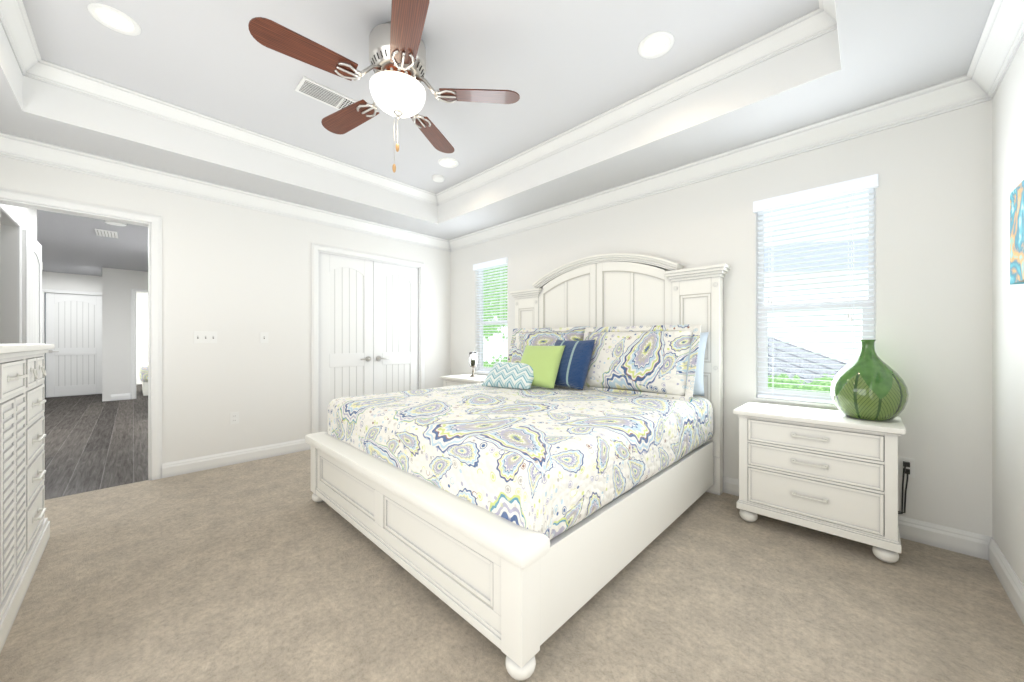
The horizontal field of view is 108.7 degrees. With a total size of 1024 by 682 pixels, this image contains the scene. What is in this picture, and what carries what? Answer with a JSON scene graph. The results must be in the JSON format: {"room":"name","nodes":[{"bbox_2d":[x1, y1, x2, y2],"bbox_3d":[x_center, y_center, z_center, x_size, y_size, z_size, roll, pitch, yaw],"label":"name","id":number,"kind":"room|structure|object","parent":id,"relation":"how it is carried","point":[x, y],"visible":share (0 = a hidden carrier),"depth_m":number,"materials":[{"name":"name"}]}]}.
{"room":"bedroom","nodes":[
{"label":"bedroom","id":0,"kind":"room"},
{"bbox_2d":[0,204,36,343],"bbox_3d":[-4.442,-0.345,3.219,1.940,3.090,0.120,0,0,44],"label":"wall","id":1,"kind":"structure","parent":0,"point":[28,216],"depth_m":3.25,"materials":[{"name":"white paint"}]},
{"bbox_2d":[0,204,21,343],"bbox_3d":[-4.430,0.055,3.303,1.840,2.290,0.019,0,0,44],"label":"trim","id":2,"kind":"structure","parent":1,"relation":"attached to","point":[9,214],"depth_m":3.28,"materials":[{"name":"paint"}]},
{"bbox_2d":[22,229,42,343],"bbox_3d":[-4.718,0.088,3.646,0.810,2.208,0.096,0,0,44],"label":"door","id":3,"kind":"structure","parent":1,"relation":"in","point":[32,266],"depth_m":3.55,"materials":[{"name":"white wood"}]},
{"bbox_2d":[42,271,99,383],"bbox_3d":[-9.863,-0.345,7.727,0.120,3.090,1.710,0,0,44],"label":"wall","id":4,"kind":"structure","parent":0,"point":[50,280],"depth_m":7.93,"materials":[{"name":"white paint"}]},
{"bbox_2d":[42,289,101,343],"bbox_3d":[-9.795,0.055,7.696,0.019,2.290,1.820,0,0,44],"label":"trim","id":5,"kind":"structure","parent":4,"relation":"attached to","point":[43,290],"depth_m":7.79,"materials":[{"name":"paint"}]},
{"bbox_2d":[46,293,101,397],"bbox_3d":[-9.515,0.088,8.010,0.096,2.208,0.830,0,0,44],"label":"end door","id":6,"kind":"structure","parent":4,"relation":"in","point":[74,337],"depth_m":8.00,"materials":[{"name":"white wood"}]},
{"bbox_2d":[37,210,147,275],"bbox_3d":[-7.054,-1.510,6.487,10.040,0.100,5.500,0,0,44],"label":"ceiling","id":7,"kind":"structure","parent":0,"point":[72,244],"depth_m":5.61,"materials":[{"name":"grey paint"}]},
{"bbox_2d":[95,229,117,237],"bbox_3d":[-5.398,-1.445,4.888,0.449,0.030,0.196,0,0,44],"label":"ceiling vent","id":8,"kind":"object","parent":7,"relation":"in","point":[107,233],"depth_m":4.94,"materials":[{"name":"white plastic"}]},
{"bbox_2d":[105,220,125,225],"bbox_3d":[-4.834,-1.445,4.476,0.201,0.030,0.167,0,0,44],"label":"ceiling vent","id":9,"kind":"object","parent":7,"relation":"in","point":[108,222],"depth_m":4.47,"materials":[{"name":"white plastic"}]},
{"bbox_2d":[44,384,147,499],"bbox_3d":[-7.018,1.230,6.452,10.140,0.060,5.500,0,0,44],"label":"floor","id":10,"kind":"structure","parent":0,"point":[93,442],"depth_m":4.30,"materials":[{"name":"grey wood"}]},
{"bbox_2d":[139,362,147,395],"bbox_3d":[-7.889,0.631,9.246,1.600,1.137,2.100,0,0,44],"label":"bed","id":11,"kind":"object","parent":10,"relation":"on","point":[143,370],"visible":0.06,"depth_m":8.02,"materials":[{"name":"paint"}]},
{"bbox_2d":[100,267,111,400],"bbox_3d":[-9.388,-0.345,8.569,3.610,3.090,0.140,0,0,44],"label":"wall","id":12,"kind":"structure","parent":0,"point":[106,278],"depth_m":7.33,"materials":[{"name":"white paint"}]},
{"bbox_2d":[112,268,147,393],"bbox_3d":[-7.857,-0.345,7.642,0.120,3.090,0.840,0,0,44],"label":"wall","id":13,"kind":"structure","parent":0,"point":[113,286],"depth_m":7.52,"materials":[{"name":"white paint"}]},
{"bbox_2d":[111,288,147,400],"bbox_3d":[-7.626,0.055,7.780,0.019,2.290,1.180,0,0,44],"label":"trim","id":14,"kind":"structure","parent":13,"relation":"attached to","point":[132,395],"depth_m":7.57,"materials":[{"name":"paint"}]},
{"bbox_2d":[0,156,451,462],"bbox_3d":[-2.435,-0.345,3.954,0.120,3.090,4.230,0,0,44],"label":"wall","id":15,"kind":"structure","parent":0,"point":[236,273],"depth_m":3.58,"materials":[{"name":"white paint"}]},
{"bbox_2d":[194,331,216,342],"bbox_3d":[-2.856,-0.034,3.422,0.016,0.111,0.167,0,0,44],"label":"switch plate","id":16,"kind":"object","parent":15,"relation":"attached to","point":[204,337],"depth_m":3.42,"materials":[{"name":"white plastic"}]},
{"bbox_2d":[0,132,447,250],"bbox_3d":[-2.355,-1.390,3.877,0.101,0.140,3.990,0,0,44],"label":"crown molding","id":17,"kind":"structure","parent":15,"relation":"attached to","point":[11,146],"depth_m":3.29,"materials":[{"name":"paint"}]},
{"bbox_2d":[230,412,238,424],"label":"outlet plates","id":18,"kind":"object","parent":15,"relation":"attached to","point":[234,416],"depth_m":3.58,"materials":[{"name":"white plastic"}]},
{"bbox_2d":[162,439,310,477],"bbox_3d":[-2.643,1.137,3.642,0.016,0.127,1.201,0,0,44],"label":"baseboard","id":19,"kind":"structure","parent":15,"relation":"attached to","point":[169,469],"depth_m":3.55,"materials":[{"name":"paint"}]},
{"bbox_2d":[48,61,435,203],"bbox_3d":[-1.989,-1.737,3.418,0.085,0.105,2.940,0,0,44],"label":"crown molding","id":20,"kind":"structure","parent":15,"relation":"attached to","point":[58,75],"depth_m":2.97,"materials":[{"name":"paint"}]},
{"bbox_2d":[260,332,267,342],"bbox_3d":[-2.534,-0.034,3.754,0.016,0.111,0.071,0,0,44],"label":"switch plate","id":21,"kind":"object","parent":15,"relation":"attached to","point":[263,335],"depth_m":3.75,"materials":[{"name":"white plastic"}]},
{"bbox_2d":[319,252,372,431],"bbox_3d":[-1.957,0.088,4.368,0.096,2.208,0.646,0,0,44],"label":"closet door","id":22,"kind":"structure","parent":15,"relation":"in","point":[345,326],"depth_m":4.36,"materials":[{"name":"white wood"}]},
{"bbox_2d":[373,261,417,393],"bbox_3d":[-1.505,0.088,4.834,0.096,2.208,0.646,0,0,44],"label":"closet door","id":23,"kind":"structure","parent":15,"relation":"in","point":[395,327],"depth_m":4.82,"materials":[{"name":"white wood"}]},
{"bbox_2d":[0,450,1023,681],"bbox_3d":[-0.582,1.230,2.166,5.070,0.060,4.480,0,0,44],"label":"floor","id":24,"kind":"structure","parent":0,"point":[266,570],"depth_m":1.66,"materials":[{"name":"beige carpet"}]},
{"bbox_2d":[0,343,54,652],"bbox_3d":[-2.416,0.608,1.441,1.755,1.185,0.623,0,0,44],"label":"dresser","id":25,"kind":"object","parent":24,"relation":"on","point":[24,530],"visible":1,"depth_m":1.71,"materials":[{"name":"paint"}]},
{"bbox_2d":[440,374,486,385],"bbox_3d":[-0.488,0.828,4.665,0.790,0.745,0.472,0,0,44],"label":"nightstand","id":26,"kind":"object","parent":24,"relation":"on","point":[452,380],"visible":0.25,"depth_m":4.58,"materials":[{"name":"paint"}]},
{"bbox_2d":[469,352,476,376],"bbox_3d":[-0.496,0.299,4.686,0.110,0.310,0.110,0,0,44],"label":"candle holder","id":27,"kind":"object","parent":26,"relation":"on","point":[473,359],"visible":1,"depth_m":4.64,"materials":[{"name":"clear glass"}]},
{"bbox_2d":[305,253,729,680],"bbox_3d":[0.062,0.182,2.819,2.290,2.035,2.365,0,0,44],"label":"bed","id":28,"kind":"object","parent":24,"relation":"on","point":[555,473],"visible":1,"depth_m":2.05,"materials":[{"name":"paint"}]},
{"bbox_2d":[327,378,713,545],"bbox_3d":[0.076,0.607,2.834,2.144,0.373,2.163,0,0,44],"label":"quilt","id":29,"kind":"object","parent":28,"relation":"on","point":[554,462],"depth_m":1.89,"materials":[{"name":"multicoloured fabric"}]},
{"bbox_2d":[733,402,905,562],"bbox_3d":[1.916,0.828,2.336,0.790,0.745,0.472,0,0,44],"label":"nightstand","id":30,"kind":"object","parent":24,"relation":"on","point":[833,472],"visible":1,"depth_m":2.15,"materials":[{"name":"paint"}]},
{"bbox_2d":[831,340,908,420],"bbox_3d":[2.102,0.223,2.169,0.332,0.462,0.332,0,0,44],"label":"vase","id":31,"kind":"object","parent":30,"relation":"on","point":[868,383],"visible":1,"depth_m":2.08,"materials":[{"name":"glass"}]},
{"bbox_2d":[433,11,836,205],"bbox_3d":[0.393,-1.737,3.244,3.750,0.105,0.085,0,0,44],"label":"crown molding","id":32,"kind":"structure","parent":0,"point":[799,31],"depth_m":2.59,"materials":[{"name":"paint"}]},
{"bbox_2d":[452,101,987,535],"bbox_3d":[0.899,-0.345,3.766,5.170,3.090,0.120,0,0,44],"label":"wall","id":33,"kind":"structure","parent":0,"point":[948,321],"depth_m":2.25,"materials":[{"name":"white paint"}]},
{"bbox_2d":[473,257,507,373],"bbox_3d":[-0.253,-0.301,4.855,0.640,1.486,0.149,0,0,44],"label":"window blind","id":34,"kind":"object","parent":33,"relation":"in","point":[488,265],"depth_m":4.88,"materials":[{"name":"white plastic"}]},
{"bbox_2d":[0,0,993,239],"bbox_3d":[-0.618,-1.674,2.200,5.170,0.432,4.480,0,0,44],"label":"ceiling tray","id":35,"kind":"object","parent":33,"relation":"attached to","point":[559,66],"visible":0.65,"depth_m":2.42,"materials":[{"name":"white paint"}]},
{"bbox_2d":[87,3,140,35],"bbox_3d":[-2.210,-1.787,2.044,0.204,0.006,0.204,0,0,44],"label":"recessed light","id":36,"kind":"object","parent":35,"relation":"attached to","point":[114,19],"visible":1,"depth_m":2.04,"materials":[{"name":"white plastic"}]},
{"bbox_2d":[295,76,356,109],"bbox_3d":[-1.329,-1.782,2.695,0.190,0.016,0.420,0,0,44],"label":"ceiling air vent","id":37,"kind":"object","parent":35,"relation":"attached to","point":[308,87],"visible":0.71,"depth_m":2.64,"materials":[{"name":"white plastic"}]},
{"bbox_2d":[248,0,519,172],"bbox_3d":[-0.710,-1.391,2.135,1.360,0.798,1.341,0,0,44],"label":"fan","id":38,"kind":"object","parent":35,"relation":"hanging from","point":[397,54],"visible":1,"depth_m":2.02,"materials":[{"name":"brown wood"}]},
{"bbox_2d":[432,175,443,181],"bbox_3d":[-0.806,-1.772,4.011,0.132,0.036,0.132,0,0,44],"label":"smoke detector","id":39,"kind":"object","parent":35,"relation":"attached to","point":[437,178],"visible":1,"depth_m":3.98,"materials":[{"name":"white plastic"}]},
{"bbox_2d":[438,158,458,167],"bbox_3d":[-0.638,-1.787,3.682,0.204,0.006,0.204,0,0,44],"label":"recessed light","id":40,"kind":"object","parent":35,"relation":"attached to","point":[448,162],"visible":1,"depth_m":3.68,"materials":[{"name":"white plastic"}]},
{"bbox_2d":[638,31,673,58],"bbox_3d":[0.870,-1.787,2.220,0.204,0.006,0.204,0,0,44],"label":"recessed light","id":41,"kind":"object","parent":35,"relation":"attached to","point":[656,44],"visible":1,"depth_m":2.21,"materials":[{"name":"white plastic"}]},
{"bbox_2d":[448,76,995,251],"bbox_3d":[0.823,-1.390,3.687,4.930,0.140,0.101,0,0,44],"label":"crown molding","id":42,"kind":"structure","parent":33,"relation":"attached to","point":[942,97],"depth_m":2.70,"materials":[{"name":"paint"}]},
{"bbox_2d":[753,174,877,406],"bbox_3d":[2.099,-0.301,2.575,0.665,1.486,0.149,0,0,44],"label":"window blind","id":43,"kind":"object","parent":33,"relation":"in","point":[868,185],"depth_m":2.56,"materials":[{"name":"white plastic"}]},
{"bbox_2d":[723,476,981,558],"bbox_3d":[0.852,1.137,3.717,4.930,0.127,0.016,0,0,44],"label":"baseboard","id":44,"kind":"structure","parent":33,"relation":"attached to","point":[963,542],"depth_m":2.14,"materials":[{"name":"paint"}]},
{"bbox_2d":[898,456,914,513],"label":"outlet plates","id":45,"kind":"object","parent":33,"relation":"attached to","point":[906,467],"depth_m":2.22,"materials":[{"name":"white plastic"}]},
{"bbox_2d":[988,39,1023,585],"bbox_3d":[1.192,-0.345,0.440,0.120,3.090,4.230,0,0,44],"label":"wall","id":46,"kind":"structure","parent":0,"point":[1006,108],"depth_m":1.82,"materials":[{"name":"white paint"}]},
{"bbox_2d":[0,0,47,82],"bbox_3d":[-1.729,-1.737,1.053,3.750,0.105,0.085,0,0,44],"label":"crown molding","id":47,"kind":"structure","parent":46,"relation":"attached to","point":[14,19],"depth_m":2.12,"materials":[{"name":"paint"}]},
{"bbox_2d":[812,0,835,27],"bbox_3d":[0.642,-1.737,0.868,0.085,0.105,2.940,0,0,44],"label":"crown molding","id":48,"kind":"structure","parent":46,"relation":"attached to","point":[826,12],"depth_m":1.97,"materials":[{"name":"paint"}]},
{"bbox_2d":[960,0,1023,103],"bbox_3d":[1.112,-1.390,0.517,0.101,0.140,3.990,0,0,44],"label":"crown molding","id":49,"kind":"structure","parent":46,"relation":"attached to","point":[996,52],"depth_m":1.75,"materials":[{"name":"paint"}]},
{"bbox_2d":[982,535,1023,623],"bbox_3d":[1.143,1.137,0.487,0.016,0.127,4.170,0,0,44],"label":"baseboard","id":50,"kind":"structure","parent":46,"relation":"attached to","point":[1013,587],"depth_m":1.77,"materials":[{"name":"paint"}]},
{"bbox_2d":[1010,180,1023,284],"bbox_3d":[2.016,-0.452,1.403,0.035,0.403,0.600,0,0,44],"label":"picture","id":51,"kind":"object","parent":46,"relation":"attached to","point":[1017,235],"visible":1,"depth_m":1.55},
{"label":"outside","id":52,"kind":"structure","parent":0,"visible":0},
{"bbox_2d":[483,190,867,392],"bbox_3d":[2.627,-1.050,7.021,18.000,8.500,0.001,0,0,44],"label":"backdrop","id":53,"kind":"structure","parent":52,"point":[806,386],"depth_m":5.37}
]}

